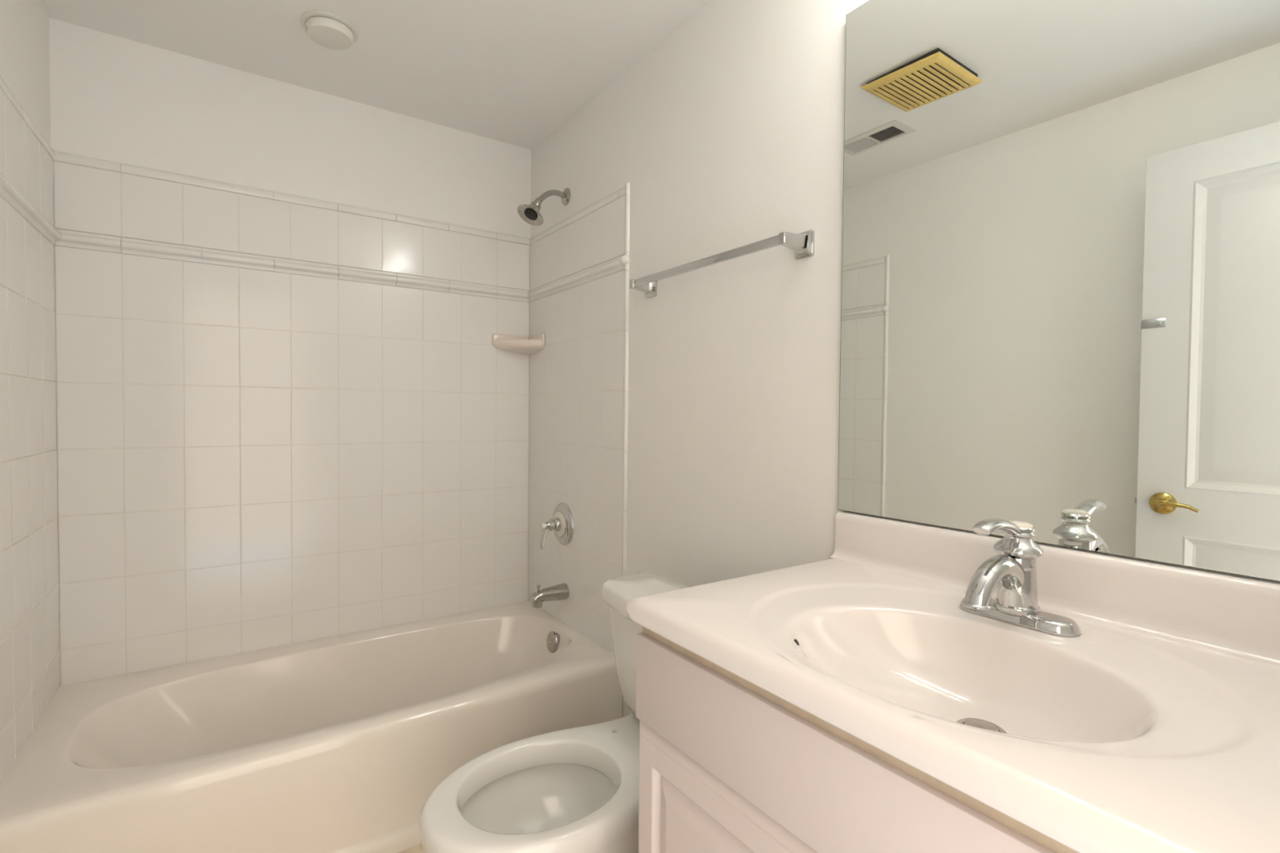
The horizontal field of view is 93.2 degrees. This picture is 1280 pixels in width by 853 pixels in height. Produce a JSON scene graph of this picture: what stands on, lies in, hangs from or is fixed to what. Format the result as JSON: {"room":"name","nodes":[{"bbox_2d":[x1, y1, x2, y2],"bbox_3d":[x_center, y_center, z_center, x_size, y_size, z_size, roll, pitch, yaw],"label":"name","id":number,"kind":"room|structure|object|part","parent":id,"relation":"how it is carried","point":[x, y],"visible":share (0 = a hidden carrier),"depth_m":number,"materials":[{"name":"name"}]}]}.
{"room":"bathroom","nodes":[
{"label":"bathroom","id":0,"kind":"room"},
{"bbox_2d":[0,0,61,782],"bbox_3d":[-1.067,0.001,0.727,0.126,2.350,2.567,0,2,-34],"label":"wall","id":1,"kind":"structure","parent":0,"point":[30,669],"depth_m":1.55,"materials":[{"name":"white tile"}]},
{"bbox_3d":[-1.525,-0.794,1.473,0.009,0.030,0.761,0,2,-34],"label":"cap trim","id":2,"kind":"part","parent":1,"relation":"part of","materials":[{"name":"white tile"}]},
{"bbox_3d":[-1.520,-0.555,1.484,0.024,0.050,0.761,0,2,-34],"label":"chair rail","id":3,"kind":"part","parent":1,"relation":"part of","materials":[{"name":"white tile"}]},
{"bbox_2d":[48,17,531,685],"bbox_3d":[-1.184,-0.036,2.252,1.924,2.350,0.124,0,2,-35],"label":"wall","id":4,"kind":"structure","parent":0,"point":[288,410],"depth_m":2.12,"materials":[{"name":"white tile"}]},
{"bbox_3d":[-1.111,-0.808,2.227,1.523,0.030,0.008,0,2,-35],"label":"cap trim","id":5,"kind":"part","parent":4,"relation":"part of","materials":[{"name":"white tile"}]},
{"bbox_3d":[-1.109,-0.568,2.226,1.523,0.050,0.024,0,2,-35],"label":"chair rail","id":6,"kind":"part","parent":4,"relation":"part of","materials":[{"name":"white tile"}]},
{"bbox_2d":[492,333,544,355],"bbox_3d":[-0.513,-0.352,2.555,0.172,0.078,0.159,0,2,-35],"label":"soap dish","id":7,"kind":"object","parent":4,"relation":"attached to","point":[526,345],"visible":1,"depth_m":2.56,"materials":[{"name":"beige ceramic"}]},
{"bbox_2d":[40,0,709,150],"bbox_3d":[-0.435,-1.219,1.155,1.924,0.080,2.810,0,2,-35],"label":"ceiling","id":8,"kind":"structure","parent":0,"point":[512,72],"depth_m":1.90,"materials":[{"name":"white paint"}]},
{"bbox_2d":[299,10,358,49],"bbox_3d":[-0.933,-1.183,1.821,0.158,0.033,0.158,0,2,-35],"label":"ceiling fitting","id":9,"kind":"object","parent":8,"relation":"attached to","point":[329,30],"visible":1,"depth_m":1.79,"materials":[{"name":"white plastic"}]},
{"bbox_2d":[398,844,423,852],"bbox_3d":[-0.457,1.200,1.211,1.924,0.060,2.810,0,2,-35],"label":"floor","id":10,"kind":"structure","parent":0,"point":[416,849],"depth_m":1.66,"materials":[{"name":"tile"}]},
{"bbox_2d":[0,600,622,852],"bbox_3d":[-0.906,0.968,1.943,1.534,0.360,0.783,0,2,-35],"label":"bathtub","id":11,"kind":"object","parent":10,"relation":"on","point":[338,744],"visible":0.91,"depth_m":1.71,"materials":[{"name":"white ceramic"}]},
{"bbox_3d":[-0.328,0.834,2.347,0.050,0.080,0.080,0,2,-35],"label":"overflow plate","id":12,"kind":"part","parent":11,"relation":"part of","materials":[{"name":"silver metal"}]},
{"bbox_2d":[419,572,688,852],"bbox_3d":[-0.130,0.795,1.356,0.698,0.749,0.480,0,2,-35],"label":"toilet","id":13,"kind":"object","parent":10,"relation":"on","point":[575,789],"visible":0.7,"depth_m":1.41,"materials":[{"name":"white ceramic"}]},
{"bbox_3d":[-0.148,0.965,1.349,0.659,0.410,0.377,0,2,-35],"label":"bowl","id":14,"kind":"part","parent":13,"relation":"part of","materials":[{"name":"white ceramic"}]},
{"bbox_3d":[0.080,0.616,1.496,0.170,0.280,0.448,0,2,-35],"label":"tank","id":15,"kind":"part","parent":13,"relation":"part of","materials":[{"name":"white ceramic"}]},
{"bbox_3d":[0.080,0.449,1.491,0.194,0.060,0.480,0,2,-35],"label":"tank lid","id":16,"kind":"part","parent":13,"relation":"part of","materials":[{"name":"white ceramic"}]},
{"bbox_2d":[635,626,1078,852],"bbox_3d":[0.445,0.761,0.850,0.545,0.852,0.820,0,2,-35],"label":"vanity cabinet","id":17,"kind":"object","parent":10,"relation":"on","point":[727,764],"visible":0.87,"depth_m":0.78,"materials":[{"name":"beige paint"}]},
{"bbox_3d":[0.111,0.779,0.870,0.019,0.548,0.408,0,2,-35],"label":"door","id":18,"kind":"part","parent":17,"relation":"part of","materials":[{"name":"beige paint"}]},
{"bbox_2d":[626,511,1279,852],"bbox_3d":[0.444,0.306,0.836,0.565,0.217,0.826,0,2,-35],"label":"sink","id":19,"kind":"object","parent":17,"relation":"on","point":[1154,727],"visible":0.96,"depth_m":0.80,"materials":[{"name":"ceramic"}]},
{"bbox_2d":[959,518,1081,636],"bbox_3d":[0.536,0.216,0.900,0.175,0.162,0.168,0,2,-35],"label":"faucet","id":20,"kind":"object","parent":19,"relation":"on","point":[1013,571],"visible":1,"depth_m":0.90,"materials":[{"name":"silver metal"}]},
{"bbox_3d":[0.531,0.226,0.897,0.153,0.069,0.037,0,2,-35],"label":"spout","id":21,"kind":"part","parent":20,"relation":"part of","materials":[{"name":"silver metal"}]},
{"bbox_3d":[0.531,0.151,0.896,0.107,0.032,0.031,0,2,-35],"label":"lever","id":22,"kind":"part","parent":20,"relation":"part of","materials":[{"name":"silver metal"}]},
{"bbox_3d":[0.581,0.176,0.930,0.066,0.046,0.066,0,2,-35],"label":"handle","id":23,"kind":"part","parent":20,"relation":"part of","materials":[{"name":"silver metal"}]},
{"bbox_3d":[0.580,0.287,0.932,0.060,0.017,0.168,0,2,-35],"label":"plate","id":24,"kind":"part","parent":20,"relation":"part of","materials":[{"name":"silver metal"}]},
{"bbox_2d":[527,0,1279,717],"bbox_3d":[0.299,-0.008,1.610,0.126,2.350,2.666,0,2,-35],"label":"wall","id":25,"kind":"structure","parent":0,"point":[688,433],"depth_m":1.74,"materials":[{"name":"white paint"}]},
{"bbox_2d":[517,187,570,226],"bbox_3d":[-0.367,-0.854,2.318,0.207,0.168,0.106,0,2,-35],"label":"shower","id":26,"kind":"object","parent":25,"relation":"attached to","point":[531,214],"visible":1,"depth_m":2.31,"materials":[{"name":"silver metal"}]},
{"bbox_3d":[-0.343,-0.887,2.346,0.132,0.070,0.022,-1,2,-37],"label":"arm","id":27,"kind":"part","parent":26,"relation":"part of","materials":[{"name":"silver metal"}]},
{"bbox_2d":[529,582,568,608],"bbox_3d":[-0.356,0.654,2.358,0.149,0.084,0.063,0,2,-35],"label":"tub spout","id":28,"kind":"object","parent":25,"relation":"attached to","point":[560,592],"visible":1,"depth_m":2.34,"materials":[{"name":"silver metal"}]},
{"bbox_2d":[532,600,542,608],"bbox_3d":[-0.394,0.676,2.333,0.042,0.038,0.043,0,2,-35],"label":"outlet","id":29,"kind":"object","parent":28,"relation":"attached to","point":[536,604],"depth_m":2.32,"materials":[{"name":"silver metal"}]},
{"bbox_2d":[540,502,573,549],"bbox_3d":[-0.344,0.390,2.380,0.101,0.171,0.166,0,2,-35],"label":"shower valve","id":30,"kind":"object","parent":25,"relation":"attached to","point":[562,523],"visible":1,"depth_m":2.36,"materials":[{"name":"silver metal"}]},
{"bbox_3d":[-0.372,0.435,2.362,0.032,0.082,0.023,0,2,-35],"label":"lever","id":31,"kind":"part","parent":30,"relation":"part of","materials":[{"name":"silver metal"}]},
{"bbox_3d":[-0.348,0.387,2.377,0.062,0.054,0.054,0,2,-35],"label":"stem","id":32,"kind":"part","parent":30,"relation":"part of","materials":[{"name":"silver metal"}]},
{"bbox_3d":[-0.273,-0.564,2.345,0.024,0.050,0.761,0,2,-35],"label":"chair rail","id":33,"kind":"part","parent":25,"relation":"part of","materials":[{"name":"white tile"}]},
{"bbox_3d":[-0.273,0.004,2.363,0.001,1.581,0.762,0,2,-35],"label":"tile panel","id":34,"kind":"part","parent":25,"relation":"part of","materials":[{"name":"white tile"}]},
{"bbox_3d":[-0.264,-0.803,2.344,0.008,0.030,0.761,0,2,-35],"label":"cap trim","id":35,"kind":"part","parent":25,"relation":"part of","materials":[{"name":"white tile"}]},
{"bbox_3d":[-0.055,0.051,2.039,0.032,1.726,0.032,0,2,-35],"label":"edge trim","id":36,"kind":"part","parent":25,"relation":"part of","materials":[{"name":"white tile"}]},
{"bbox_2d":[629,229,814,298],"bbox_3d":[0.179,-0.431,1.643,0.081,0.060,0.666,0,2,-35],"label":"towel bar","id":37,"kind":"object","parent":25,"relation":"attached to","point":[802,243],"visible":1,"depth_m":1.49,"materials":[{"name":"silver metal"}]},
{"bbox_2d":[829,511,1279,666],"bbox_3d":[0.660,0.246,0.983,0.041,0.100,0.824,0,2,-35],"label":"backsplash","id":38,"kind":"structure","parent":25,"relation":"attached to","point":[1237,616],"depth_m":0.91,"materials":[{"name":"ceramic"}]},
{"bbox_2d":[837,0,1279,582],"bbox_3d":[0.679,-0.342,0.978,0.005,1.071,0.831,0,2,-35],"label":"mirror","id":39,"kind":"object","parent":25,"relation":"attached to","point":[1060,301],"visible":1,"depth_m":0.96,"materials":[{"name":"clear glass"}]}
]}

